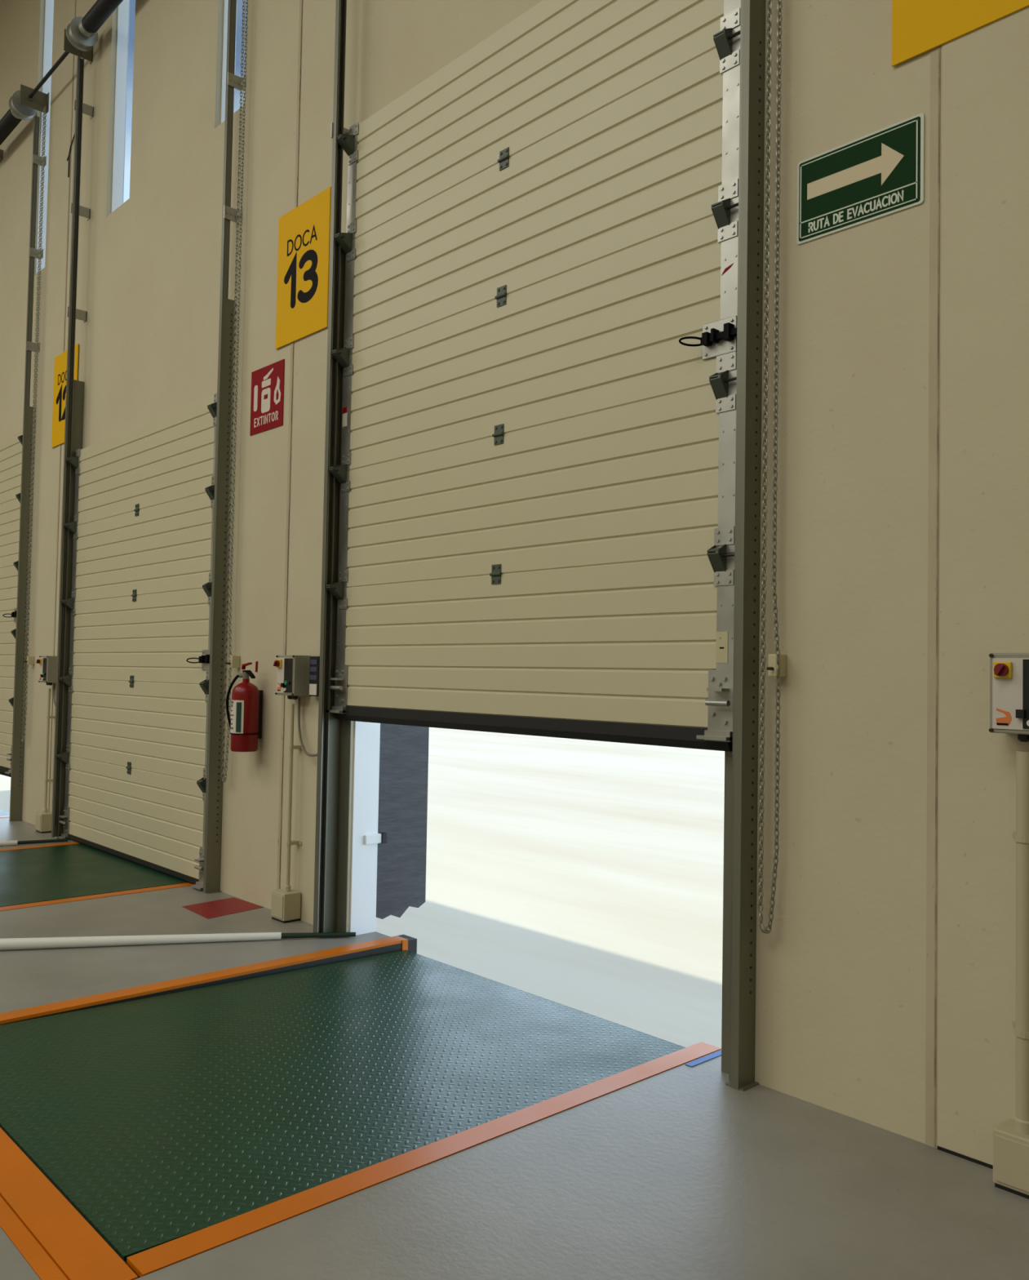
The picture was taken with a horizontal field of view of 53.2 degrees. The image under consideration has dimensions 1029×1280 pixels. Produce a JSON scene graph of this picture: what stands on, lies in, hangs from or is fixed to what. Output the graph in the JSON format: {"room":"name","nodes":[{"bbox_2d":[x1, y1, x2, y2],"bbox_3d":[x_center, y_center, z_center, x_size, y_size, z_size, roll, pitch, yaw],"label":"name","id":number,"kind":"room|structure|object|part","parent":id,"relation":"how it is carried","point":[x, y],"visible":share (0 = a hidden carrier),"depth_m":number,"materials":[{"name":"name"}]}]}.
{"room":"distribution center","nodes":[
{"label":"distribution center","id":0,"kind":"room"},
{"bbox_2d":[0,0,930,1143],"bbox_3d":[-3.805,-3.203,9.474,0.200,10.000,29.000,3,-3,-43],"label":"wall","id":1,"kind":"structure","parent":0,"point":[841,966],"depth_m":5.65,"materials":[{"name":"beige paint"}]},
{"bbox_2d":[0,84,48,161],"bbox_3d":[-5.913,-5.475,11.513,0.294,0.250,3.240,3,-3,-43],"label":"shaft","id":2,"kind":"object","parent":1,"relation":"attached to","point":[24,104],"visible":1,"depth_m":10.49,"materials":[{"name":"black metal"}]},
{"bbox_3d":[-5.929,-5.475,11.498,0.034,0.034,3.240,3,-3,-43],"label":"shaft rod","id":3,"kind":"part","parent":2,"relation":"part of","materials":[{"name":"black metal"}]},
{"bbox_3d":[-4.874,-5.492,10.417,0.265,0.200,0.058,2,-2,-36],"label":"bearing plate","id":4,"kind":"part","parent":2,"relation":"part of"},
{"bbox_2d":[8,115,46,821],"bbox_3d":[-4.942,-1.792,10.399,0.112,7.200,0.207,3,-3,-43],"label":"door track","id":5,"kind":"object","parent":1,"relation":"attached to","point":[18,746],"visible":0.85,"depth_m":10.33,"materials":[{"name":"grey metal"}]},
{"bbox_2d":[0,430,22,777],"bbox_3d":[-5.954,-0.369,11.368,0.150,3.556,2.893,3,-3,-43],"label":"door","id":6,"kind":"structure","parent":5,"relation":"attached to","point":[11,448],"depth_m":10.66,"materials":[{"name":"metal"}]},
{"bbox_3d":[-5.951,0.978,11.370,0.042,0.693,2.830,3,-3,-43],"label":"door","id":7,"kind":"part","parent":6,"relation":"part of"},
{"bbox_3d":[-5.938,0.285,11.393,0.042,0.693,2.830,3,-3,-43],"label":"door","id":8,"kind":"part","parent":6,"relation":"part of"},
{"bbox_3d":[-5.926,-0.407,11.416,0.042,0.693,2.830,3,-3,-43],"label":"door","id":9,"kind":"part","parent":6,"relation":"part of","materials":[{"name":"metal"}]},
{"bbox_3d":[-5.913,-1.100,11.440,0.042,0.693,2.830,3,-3,-43],"label":"door","id":10,"kind":"part","parent":6,"relation":"part of","materials":[{"name":"metal"}]},
{"bbox_3d":[-5.900,-1.792,11.463,0.042,0.693,2.830,3,-3,-43],"label":"door","id":11,"kind":"part","parent":6,"relation":"part of","materials":[{"name":"metal"}]},
{"bbox_3d":[-4.947,-1.778,10.365,0.044,7.130,0.038,3,-3,-43],"label":"roller rail","id":12,"kind":"part","parent":5,"relation":"part of","materials":[{"name":"metal"}]},
{"bbox_2d":[23,656,34,664],"bbox_3d":[-4.810,0.202,10.163,0.094,0.085,0.044,3,-3,-43],"label":"holder","id":13,"kind":"object","parent":1,"relation":"attached to","point":[30,660],"visible":1,"depth_m":10.15,"materials":[{"name":"beige plastic"}]},
{"bbox_2d":[21,106,46,742],"bbox_3d":[-4.800,-2.195,10.262,0.023,6.414,0.089,3,-3,-43],"label":"chain","id":14,"kind":"object","parent":13,"relation":"hanging from","point":[45,107],"visible":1,"depth_m":10.26,"materials":[{"name":"silver metal"}]},
{"bbox_2d":[35,0,53,274],"bbox_3d":[-4.792,-5.424,10.655,0.101,3.318,0.416,3,-3,-43],"label":"window","id":15,"kind":"structure","parent":1,"relation":"in","point":[49,4],"depth_m":10.80,"materials":[{"name":"white"}]},
{"bbox_2d":[35,655,57,685],"bbox_3d":[-4.385,0.287,9.639,0.162,0.275,0.215,3,-3,-43],"label":"control box","id":16,"kind":"object","parent":1,"relation":"attached to","point":[48,664],"visible":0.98,"depth_m":9.57,"materials":[{"name":"grey metal"}]},
{"bbox_2d":[35,658,42,664],"bbox_3d":[-4.470,0.201,9.646,0.041,0.050,0.054,3,-3,-43],"label":"switch plate","id":17,"kind":"object","parent":16,"relation":"attached to","point":[38,661],"depth_m":9.63,"materials":[{"name":"yellow"}]},
{"bbox_3d":[-4.413,0.274,9.613,0.005,0.220,0.191,3,-3,-43],"label":"panel","id":18,"kind":"part","parent":16,"relation":"part of","materials":[{"name":"beige"}]},
{"bbox_2d":[53,683,55,706],"bbox_3d":[-4.207,0.524,9.504,0.036,0.234,0.395,3,-3,-43],"label":"cable","id":19,"kind":"object","parent":16,"relation":"hanging from","point":[54,687],"visible":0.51,"depth_m":9.63,"materials":[{"name":"grey plastic"}]},
{"bbox_2d":[43,688,55,813],"bbox_3d":[-4.367,1.043,9.646,0.084,1.175,0.094,3,-3,-43],"label":"conduit pipe","id":20,"kind":"object","parent":1,"relation":"attached to","point":[48,717],"visible":0.94,"depth_m":9.62,"materials":[{"name":"beige"}]},
{"bbox_2d":[47,0,75,811],"bbox_3d":[-4.333,-3.148,9.894,0.004,9.900,0.035,3,-3,-43],"label":"trim","id":21,"kind":"structure","parent":1,"relation":"attached to","point":[65,293],"depth_m":9.84,"materials":[{"name":"metal"}]},
{"bbox_2d":[51,343,79,448],"bbox_3d":[-4.287,-2.318,9.790,0.015,0.885,0.630,3,-3,-43],"label":"sign","id":22,"kind":"object","parent":1,"relation":"attached to","point":[60,361],"visible":0.65,"depth_m":9.87,"materials":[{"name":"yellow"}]},
{"bbox_2d":[66,134,74,177],"bbox_3d":[-4.281,-4.671,9.903,0.010,0.385,0.208,3,-3,-43],"label":"loose wire","id":23,"kind":"object","parent":1,"relation":"attached to","point":[68,156],"visible":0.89,"depth_m":9.93,"materials":[{"name":"grey metal"}]},
{"bbox_2d":[51,52,93,839],"bbox_3d":[-4.016,-1.810,9.354,0.170,7.200,0.169,3,-3,-43],"label":"door track","id":24,"kind":"object","parent":1,"relation":"attached to","point":[74,403],"visible":0.77,"depth_m":9.33,"materials":[{"name":"grey metal"}]},
{"bbox_2d":[31,0,123,94],"bbox_3d":[-3.375,-5.521,8.766,0.294,0.250,4.240,3,-3,-43],"label":"shaft","id":25,"kind":"object","parent":1,"relation":"attached to","point":[81,34],"visible":1,"depth_m":9.26,"materials":[{"name":"black metal"}]},
{"bbox_3d":[-3.391,-5.521,8.751,0.034,0.034,4.240,3,-3,-43],"label":"shaft rod","id":26,"kind":"part","parent":25,"relation":"part of","materials":[{"name":"black metal"}]},
{"bbox_3d":[-4.046,-5.508,9.521,0.058,0.200,0.265,-1,-3,41],"label":"bearing plate","id":27,"kind":"part","parent":25,"relation":"part of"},
{"bbox_2d":[111,0,129,213],"bbox_3d":[-3.387,-5.449,9.135,0.101,3.318,0.516,3,-3,-43],"label":"window","id":28,"kind":"structure","parent":1,"relation":"in","point":[123,9],"depth_m":9.29,"materials":[{"name":"white"}]},
{"bbox_2d":[202,0,246,893],"bbox_3d":[-2.064,-1.844,7.286,0.112,7.200,0.207,3,-3,-43],"label":"door track","id":29,"kind":"object","parent":1,"relation":"attached to","point":[214,789],"visible":0.98,"depth_m":7.21,"materials":[{"name":"grey metal"}]},
{"bbox_2d":[56,392,217,889],"bbox_3d":[-3.084,0.008,8.240,0.150,3.519,2.893,3,-3,-43],"label":"door","id":30,"kind":"structure","parent":29,"relation":"attached to","point":[135,757],"depth_m":8.12,"materials":[{"name":"metal"}]},
{"bbox_3d":[-4.017,1.053,9.229,0.010,0.230,0.093,3,-3,-43],"label":"hinge plate","id":31,"kind":"part","parent":30,"relation":"part of","materials":[{"name":"metal"}]},
{"bbox_3d":[-4.005,0.360,9.252,0.010,0.230,0.093,3,-3,-43],"label":"hinge plate","id":32,"kind":"part","parent":30,"relation":"part of","materials":[{"name":"metal"}]},
{"bbox_3d":[-3.992,-0.332,9.275,0.010,0.230,0.093,3,-3,-43],"label":"hinge plate","id":33,"kind":"part","parent":30,"relation":"part of","materials":[{"name":"metal"}]},
{"bbox_3d":[-3.979,-1.025,9.299,0.010,0.230,0.093,3,-3,-43],"label":"hinge plate","id":34,"kind":"part","parent":30,"relation":"part of","materials":[{"name":"metal"}]},
{"bbox_3d":[-3.969,-1.618,9.319,0.010,0.230,0.093,3,-3,-43],"label":"hinge plate","id":35,"kind":"part","parent":30,"relation":"part of","materials":[{"name":"metal"}]},
{"bbox_3d":[-3.082,1.373,8.241,0.042,0.693,2.830,3,-3,-43],"label":"door","id":36,"kind":"part","parent":30,"relation":"part of","materials":[{"name":"metal"}]},
{"bbox_3d":[-3.069,0.681,8.264,0.042,0.693,2.830,3,-3,-43],"label":"door","id":37,"kind":"part","parent":30,"relation":"part of","materials":[{"name":"metal"}]},
{"bbox_3d":[-3.056,-0.012,8.287,0.042,0.693,2.830,3,-3,-43],"label":"door","id":38,"kind":"part","parent":30,"relation":"part of","materials":[{"name":"metal"}]},
{"bbox_3d":[-3.044,-0.704,8.311,0.042,0.693,2.830,3,-3,-43],"label":"door","id":39,"kind":"part","parent":30,"relation":"part of","materials":[{"name":"metal"}]},
{"bbox_3d":[-3.031,-1.397,8.334,0.042,0.693,2.830,3,-3,-43],"label":"door","id":40,"kind":"part","parent":30,"relation":"part of","materials":[{"name":"metal"}]},
{"bbox_3d":[-2.286,0.146,7.322,0.111,0.041,0.009,1,-2,-4],"label":"bolt handle","id":41,"kind":"part","parent":30,"relation":"part of","materials":[{"name":"black"}]},
{"bbox_3d":[-2.176,1.019,7.236,0.010,0.230,0.093,3,-3,-43],"label":"hinge plate","id":42,"kind":"part","parent":30,"relation":"part of","materials":[{"name":"metal"}]},
{"bbox_3d":[-2.184,0.141,7.290,0.013,0.144,0.165,3,-3,-43],"label":"bolt plate","id":43,"kind":"part","parent":30,"relation":"part of","materials":[{"name":"metal"}]},
{"bbox_3d":[-2.163,0.327,7.260,0.010,0.230,0.093,3,-3,-43],"label":"hinge plate","id":44,"kind":"part","parent":30,"relation":"part of","materials":[{"name":"metal"}]},
{"bbox_3d":[-2.151,-0.366,7.283,0.010,0.230,0.093,3,-3,-43],"label":"hinge plate","id":45,"kind":"part","parent":30,"relation":"part of","materials":[{"name":"metal"}]},
{"bbox_3d":[-2.138,-1.058,7.306,0.010,0.230,0.093,3,-3,-43],"label":"hinge plate","id":46,"kind":"part","parent":30,"relation":"part of","materials":[{"name":"metal"}]},
{"bbox_3d":[-2.127,-1.651,7.326,0.010,0.230,0.093,3,-3,-43],"label":"hinge plate","id":47,"kind":"part","parent":30,"relation":"part of","materials":[{"name":"metal"}]},
{"bbox_3d":[-2.108,1.750,7.146,0.104,0.006,0.080,3,-3,-43],"label":"foot plate","id":48,"kind":"part","parent":29,"relation":"part of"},
{"bbox_2d":[220,0,237,124],"bbox_3d":[-1.983,-5.475,7.615,0.101,3.318,0.456,3,-3,-43],"label":"window","id":49,"kind":"structure","parent":1,"relation":"in","point":[226,2],"depth_m":7.71,"materials":[{"name":"white"}]},
{"bbox_2d":[226,655,239,667],"bbox_3d":[-1.940,0.150,7.056,0.094,0.085,0.044,3,-3,-43],"label":"holder","id":50,"kind":"object","parent":1,"relation":"attached to","point":[234,662],"visible":1,"depth_m":7.05,"materials":[{"name":"beige plastic"}]},
{"bbox_2d":[221,0,248,782],"bbox_3d":[-1.933,-2.237,7.159,0.023,6.435,0.089,3,-3,-43],"label":"chain","id":51,"kind":"object","parent":50,"relation":"hanging from","point":[243,6],"visible":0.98,"depth_m":7.15,"materials":[{"name":"silver metal"}]},
{"bbox_2d":[226,661,262,751],"bbox_3d":[-1.792,0.435,6.763,0.232,0.590,0.188,1,-2,1],"label":"fire extinguisher","id":52,"kind":"object","parent":1,"relation":"attached to","point":[245,723],"visible":1,"depth_m":6.70,"materials":[{"name":"red paint"}]},
{"bbox_2d":[230,700,233,728],"bbox_3d":[-1.854,0.491,6.738,0.019,0.184,0.108,2,-2,-15],"label":"print","id":53,"kind":"object","parent":52,"relation":"on","point":[232,701],"depth_m":6.70,"materials":[{"name":"white"}]},
{"bbox_3d":[-1.765,0.172,6.768,0.022,0.047,0.100,3,-3,-43],"label":"squeeze lever","id":54,"kind":"part","parent":52,"relation":"part of","materials":[{"name":"red"}]},
{"bbox_3d":[-1.744,0.225,6.742,0.024,0.054,0.135,3,-3,-43],"label":"carry handle","id":55,"kind":"part","parent":52,"relation":"part of","materials":[{"name":"black"}]},
{"bbox_2d":[249,359,284,435],"bbox_3d":[-1.672,-1.632,6.925,0.007,0.440,0.436,3,-3,-43],"label":"sign","id":56,"kind":"object","parent":1,"relation":"attached to","point":[267,400],"visible":1,"depth_m":6.91,"materials":[{"name":"red"}]},
{"bbox_2d":[276,0,302,889],"bbox_3d":[-1.429,-3.201,6.751,0.004,9.900,0.035,3,-3,-43],"label":"trim","id":57,"kind":"structure","parent":1,"relation":"attached to","point":[300,1],"depth_m":6.67,"materials":[{"name":"metal"}]},
{"bbox_2d":[273,654,311,699],"bbox_3d":[-1.399,0.233,6.407,0.162,0.275,0.215,3,-3,-43],"label":"control box","id":58,"kind":"object","parent":1,"relation":"attached to","point":[292,671],"visible":0.98,"depth_m":6.35,"materials":[{"name":"grey metal"}]},
{"bbox_2d":[273,659,282,667],"bbox_3d":[-1.484,0.147,6.415,0.041,0.050,0.054,3,-3,-43],"label":"switch plate","id":59,"kind":"object","parent":58,"relation":"attached to","point":[278,663],"depth_m":6.40,"materials":[{"name":"yellow"}]},
{"bbox_3d":[-1.427,0.220,6.381,0.005,0.220,0.191,3,-3,-43],"label":"panel","id":60,"kind":"part","parent":58,"relation":"part of","materials":[{"name":"beige"}]},
{"bbox_2d":[297,697,317,756],"bbox_3d":[-1.239,0.533,6.289,0.036,0.358,0.364,3,-3,-43],"label":"cable","id":61,"kind":"object","parent":58,"relation":"hanging from","point":[299,698],"visible":0.66,"depth_m":6.39,"materials":[{"name":"grey plastic"}]},
{"bbox_2d":[284,703,302,892],"bbox_3d":[-1.382,0.989,6.416,0.084,1.175,0.094,3,-3,-43],"label":"conduit pipe","id":62,"kind":"object","parent":1,"relation":"attached to","point":[287,887],"visible":0.98,"depth_m":6.39,"materials":[{"name":"beige"}]},
{"bbox_2d":[275,186,331,349],"bbox_3d":[-1.369,-2.386,6.632,0.015,0.885,0.630,3,-3,-43],"label":"sign","id":63,"kind":"object","parent":1,"relation":"attached to","point":[304,231],"visible":1,"depth_m":6.61,"materials":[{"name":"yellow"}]},
{"bbox_2d":[309,656,319,696],"bbox_3d":[-1.213,0.222,6.296,0.054,0.245,0.100,3,-3,-43],"label":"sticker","id":64,"kind":"object","parent":1,"relation":"attached to","point":[314,668],"visible":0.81,"depth_m":6.27,"materials":[{"name":"grey metal"}]},
{"bbox_2d":[313,0,351,937],"bbox_3d":[-1.036,-1.864,6.131,0.170,7.200,0.169,3,-3,-43],"label":"door track","id":65,"kind":"object","parent":1,"relation":"attached to","point":[334,739],"visible":0.69,"depth_m":6.08,"materials":[{"name":"grey metal"}]},
{"bbox_3d":[-0.989,-0.013,6.102,0.005,3.500,0.108,3,-3,-43],"label":"jamb plate","id":66,"kind":"part","parent":65,"relation":"part of","materials":[{"name":"metal"}]},
{"bbox_2d":[349,720,380,935],"bbox_3d":[-0.868,0.041,6.133,0.178,3.398,0.012,3,-3,-43],"label":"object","id":67,"kind":"structure","parent":1,"relation":"attached to","point":[366,735],"depth_m":6.09,"materials":[{"name":"white"}]},
{"bbox_2d":[364,832,386,844],"bbox_3d":[-0.833,1.187,6.128,0.145,0.060,0.040,3,-3,-43],"label":"bracket","id":68,"kind":"object","parent":1,"relation":"attached to","point":[381,837],"visible":1,"depth_m":6.12,"materials":[{"name":"white"}]},
{"bbox_2d":[376,723,429,919],"bbox_3d":[-0.765,-0.102,6.450,0.385,3.610,0.290,3,-3,-43],"label":"dock shelter curtain","id":69,"kind":"object","parent":1,"relation":"attached to","point":[403,748],"visible":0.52,"depth_m":6.30,"materials":[{"name":"black fabric"}]},
{"bbox_2d":[721,0,765,1091],"bbox_3d":[0.915,-1.898,4.062,0.112,7.200,0.207,3,-3,-43],"label":"door track","id":70,"kind":"object","parent":1,"relation":"attached to","point":[741,764],"visible":1,"depth_m":3.97,"materials":[{"name":"grey metal"}]},
{"bbox_2d":[325,0,741,751],"bbox_3d":[-0.082,-1.324,5.059,0.150,3.556,2.893,3,-3,-43],"label":"door","id":71,"kind":"structure","parent":70,"relation":"attached to","point":[535,473],"depth_m":4.83,"materials":[{"name":"metal"}]},
{"bbox_3d":[-1.014,-0.297,6.048,0.010,0.230,0.093,3,-3,-43],"label":"hinge plate","id":72,"kind":"part","parent":71,"relation":"part of","materials":[{"name":"metal"}]},
{"bbox_2d":[342,406,347,413],"bbox_3d":[-1.009,-1.366,6.102,0.001,0.035,0.048,3,-3,-43],"label":"print","id":73,"kind":"object","parent":71,"relation":"attached to","point":[344,408],"depth_m":6.10,"materials":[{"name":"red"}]},
{"bbox_3d":[-1.002,-0.990,6.072,0.010,0.230,0.093,3,-3,-43],"label":"hinge plate","id":74,"kind":"part","parent":71,"relation":"part of","materials":[{"name":"metal"}]},
{"bbox_3d":[-0.989,-1.683,6.095,0.010,0.230,0.093,3,-3,-43],"label":"hinge plate","id":75,"kind":"part","parent":71,"relation":"part of","materials":[{"name":"metal"}]},
{"bbox_3d":[-0.977,-2.375,6.118,0.010,0.230,0.093,3,-3,-43],"label":"hinge plate","id":76,"kind":"part","parent":71,"relation":"part of","materials":[{"name":"metal"}]},
{"bbox_3d":[-0.966,-2.968,6.138,0.010,0.230,0.093,3,-3,-43],"label":"hinge plate","id":77,"kind":"part","parent":71,"relation":"part of","materials":[{"name":"metal"}]},
{"bbox_3d":[-0.079,0.023,5.061,0.042,0.693,2.830,3,-3,-43],"label":"door","id":78,"kind":"part","parent":71,"relation":"part of","materials":[{"name":"metal"}]},
{"bbox_3d":[-0.053,-1.362,5.107,0.042,0.693,2.830,3,-3,-43],"label":"door","id":79,"kind":"part","parent":71,"relation":"part of","materials":[{"name":"metal"}]},
{"bbox_3d":[-0.041,-2.054,5.131,0.042,0.693,2.830,3,-3,-43],"label":"door","id":80,"kind":"part","parent":71,"relation":"part of","materials":[{"name":"metal"}]},
{"bbox_3d":[-0.066,-0.669,5.084,0.042,0.693,2.830,3,-3,-43],"label":"door","id":81,"kind":"part","parent":71,"relation":"part of","materials":[{"name":"metal"}]},
{"bbox_3d":[-0.028,-2.747,5.154,0.042,0.693,2.830,3,-3,-43],"label":"door","id":82,"kind":"part","parent":71,"relation":"part of","materials":[{"name":"metal"}]},
{"bbox_3d":[0.717,-1.204,4.142,0.111,0.041,0.009,1,-2,-4],"label":"bolt handle","id":83,"kind":"part","parent":71,"relation":"part of","materials":[{"name":"black"}]},
{"bbox_3d":[0.819,-1.210,4.110,0.013,0.144,0.165,3,-3,-43],"label":"bolt plate","id":84,"kind":"part","parent":71,"relation":"part of","materials":[{"name":"metal"}]},
{"bbox_3d":[0.827,-0.331,4.056,0.010,0.230,0.093,3,-3,-43],"label":"hinge plate","id":85,"kind":"part","parent":71,"relation":"part of","materials":[{"name":"metal"}]},
{"bbox_3d":[0.839,-1.023,4.079,0.010,0.230,0.093,3,-3,-43],"label":"hinge plate","id":86,"kind":"part","parent":71,"relation":"part of","materials":[{"name":"metal"}]},
{"bbox_3d":[0.852,-1.716,4.103,0.010,0.230,0.093,3,-3,-43],"label":"hinge plate","id":87,"kind":"part","parent":71,"relation":"part of","materials":[{"name":"metal"}]},
{"bbox_3d":[0.865,-2.409,4.126,0.010,0.230,0.093,3,-3,-43],"label":"hinge plate","id":88,"kind":"part","parent":71,"relation":"part of","materials":[{"name":"metal"}]},
{"bbox_3d":[0.899,-0.047,4.058,0.005,3.500,0.146,3,-3,-43],"label":"jamb plate","id":89,"kind":"part","parent":70,"relation":"part of","materials":[{"name":"metal"}]},
{"bbox_3d":[0.910,-1.884,4.027,0.044,7.130,0.038,3,-3,-43],"label":"roller rail","id":90,"kind":"part","parent":70,"relation":"part of","materials":[{"name":"metal"}]},
{"bbox_3d":[0.871,1.696,3.922,0.104,0.006,0.080,3,-3,-43],"label":"foot plate","id":91,"kind":"part","parent":70,"relation":"part of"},
{"bbox_2d":[766,653,786,676],"bbox_3d":[0.987,0.096,3.890,0.094,0.085,0.044,3,-3,-43],"label":"holder","id":92,"kind":"object","parent":1,"relation":"attached to","point":[772,665],"visible":0.87,"depth_m":3.88,"materials":[{"name":"beige plastic"}]},
{"bbox_2d":[758,0,782,933],"bbox_3d":[1.013,-2.200,3.966,0.023,6.614,0.089,3,-3,-43],"label":"chain","id":93,"kind":"object","parent":92,"relation":"hanging from","point":[766,931],"visible":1,"depth_m":3.92,"materials":[{"name":"silver metal"}]},
{"bbox_2d":[796,113,924,244],"bbox_3d":[1.256,-1.677,3.757,0.008,0.320,0.500,3,-3,-43],"label":"sign","id":94,"kind":"object","parent":1,"relation":"attached to","point":[881,173],"visible":1,"depth_m":3.74,"materials":[{"name":"green"}]},
{"bbox_2d":[925,44,942,1148],"bbox_3d":[1.486,-3.254,3.597,0.004,9.900,0.043,3,-3,-43],"label":"wall joint","id":95,"kind":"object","parent":1,"relation":"attached to","point":[934,162],"depth_m":3.50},
{"bbox_2d":[933,45,941,1147],"bbox_3d":[1.491,-3.255,3.587,0.002,9.900,0.006,3,-3,-43],"label":"trim","id":96,"kind":"structure","parent":1,"relation":"attached to","point":[940,46],"depth_m":3.48,"materials":[{"name":"metal"}]},
{"bbox_2d":[892,0,1028,66],"bbox_3d":[1.573,-2.495,3.452,0.015,0.885,0.630,3,-3,-43],"label":"sign","id":97,"kind":"object","parent":1,"relation":"attached to","point":[919,27],"visible":1,"depth_m":3.55,"materials":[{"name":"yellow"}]},
{"bbox_2d":[937,1146,993,1168],"bbox_3d":[3.636,1.645,0.998,0.003,0.011,6.572,3,-3,-43],"label":"baseboard","id":98,"kind":"structure","parent":1,"relation":"attached to","point":[939,1148],"depth_m":3.34,"materials":[{"name":"rubber"}]},
{"bbox_2d":[937,6,1028,1164],"bbox_3d":[3.729,-3.295,1.167,0.006,9.900,6.572,3,-3,-43],"label":"wall","id":99,"kind":"structure","parent":1,"relation":"attached to","point":[984,453],"depth_m":3.38,"materials":[{"name":"beige paint"}]},
{"bbox_2d":[989,653,1028,742],"bbox_3d":[1.592,0.178,3.171,0.162,0.275,0.215,3,-3,-43],"label":"control box","id":100,"kind":"object","parent":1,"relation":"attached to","point":[1009,672],"visible":1,"depth_m":3.17,"materials":[{"name":"grey metal"}]},
{"bbox_2d":[996,722,1008,724],"bbox_3d":[1.515,0.261,3.187,0.002,0.006,0.034,3,-3,-43],"label":"print","id":101,"kind":"object","parent":100,"relation":"attached to","point":[997,723],"depth_m":3.19,"materials":[{"name":"black"}]},
{"bbox_2d":[993,662,1012,678],"bbox_3d":[1.506,0.092,3.179,0.041,0.050,0.054,3,-3,-43],"label":"switch","id":102,"kind":"object","parent":100,"relation":"attached to","point":[1001,669],"depth_m":3.17,"materials":[{"name":"yellow"}]},
{"bbox_2d":[1012,751,1028,1134],"bbox_3d":[1.592,0.934,3.188,0.096,1.175,0.120,3,-3,-43],"label":"conduit pipe","id":103,"kind":"object","parent":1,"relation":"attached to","point":[1021,1119],"visible":1,"depth_m":3.16,"materials":[{"name":"beige"}]},
{"bbox_2d":[0,817,1028,1279],"bbox_3d":[-11.984,1.994,1.828,22.200,1.200,29.000,3,-3,-43],"label":"floor","id":104,"kind":"structure","parent":0,"point":[680,1172],"depth_m":3.10,"materials":[{"name":"concrete"}]},
{"bbox_2d":[0,808,9,817],"bbox_3d":[-6.730,2.034,10.611,2.774,0.503,2.380,3,-3,-43],"label":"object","id":105,"kind":"object","parent":104,"relation":"attached to","point":[3,814],"visible":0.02,"depth_m":11.01,"materials":[{"name":"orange paint"}]},
{"bbox_2d":[0,838,67,846],"bbox_3d":[-4.882,1.709,8.458,2.235,0.073,0.070,2,-2,-32],"label":"pole","id":106,"kind":"object","parent":104,"relation":"on","point":[2,843],"visible":1,"depth_m":8.89,"materials":[{"name":"white"}]},
{"bbox_2d":[35,811,52,833],"bbox_3d":[-4.398,1.706,9.606,0.124,0.177,0.160,3,-3,-43],"label":"outlet box","id":107,"kind":"object","parent":104,"relation":"on","point":[42,820],"visible":0.88,"depth_m":9.55,"materials":[{"name":"beige"}]},
{"bbox_3d":[-4.441,1.699,9.566,0.006,0.138,0.136,3,-3,-43],"label":"plate","id":108,"kind":"part","parent":107,"relation":"part of","materials":[{"name":"beige"}]},
{"bbox_2d":[0,841,192,911],"bbox_3d":[-3.853,1.982,7.498,2.774,0.503,2.380,3,-3,-43],"label":"dock leveler","id":109,"kind":"object","parent":104,"relation":"on","point":[32,876],"visible":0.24,"depth_m":7.56,"materials":[{"name":"green metal"}]},
{"bbox_2d":[0,932,355,950],"bbox_3d":[-2.186,1.666,5.712,2.582,0.073,0.070,1,-2,-12],"label":"pole","id":110,"kind":"object","parent":104,"relation":"on","point":[6,944],"visible":1,"depth_m":5.73,"materials":[{"name":"white"}]},
{"bbox_2d":[182,897,263,919],"bbox_3d":[-1.900,1.740,6.678,0.425,0.002,0.450,3,-3,-43],"label":"floor marking","id":111,"kind":"object","parent":104,"relation":"on","point":[215,908],"depth_m":6.67,"materials":[{"name":"red paint"}]},
{"bbox_2d":[271,888,301,923],"bbox_3d":[-1.426,1.652,6.389,0.124,0.177,0.160,3,-3,-43],"label":"outlet box","id":112,"kind":"object","parent":104,"relation":"on","point":[285,906],"visible":0.95,"depth_m":6.34,"materials":[{"name":"beige"}]},
{"bbox_3d":[-1.469,1.645,6.350,0.006,0.138,0.136,3,-3,-43],"label":"plate","id":113,"kind":"part","parent":112,"relation":"part of","materials":[{"name":"beige"}]},
{"bbox_2d":[0,934,721,1279],"bbox_3d":[-0.873,1.928,4.274,2.774,0.503,2.380,3,-3,-43],"label":"dock leveler","id":114,"kind":"object","parent":104,"relation":"attached to","point":[144,1130],"visible":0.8,"depth_m":3.86,"materials":[{"name":"green metal"}]},
{"bbox_2d":[685,1049,721,1066],"bbox_3d":[0.785,1.705,4.185,0.245,0.003,0.033,3,-3,-43],"label":"tape strip","id":115,"kind":"object","parent":104,"relation":"on","point":[717,1054],"visible":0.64,"depth_m":4.17,"materials":[{"name":"blue"}]},
{"bbox_2d":[993,1118,1028,1199],"bbox_3d":[1.581,1.597,3.136,0.124,0.177,0.190,3,-3,-43],"label":"outlet box","id":116,"kind":"object","parent":104,"relation":"on","point":[1011,1147],"visible":1,"depth_m":3.13,"materials":[{"name":"beige"}]},
{"bbox_3d":[1.538,1.590,3.096,0.006,0.138,0.166,3,-3,-43],"label":"plate","id":117,"kind":"part","parent":116,"relation":"part of","materials":[{"name":"beige"}]},
{"label":"outside","id":118,"kind":"structure","parent":0,"visible":0},
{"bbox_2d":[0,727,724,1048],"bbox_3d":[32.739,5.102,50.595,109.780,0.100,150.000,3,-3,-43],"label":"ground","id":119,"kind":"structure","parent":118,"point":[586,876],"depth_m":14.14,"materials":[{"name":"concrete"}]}
]}

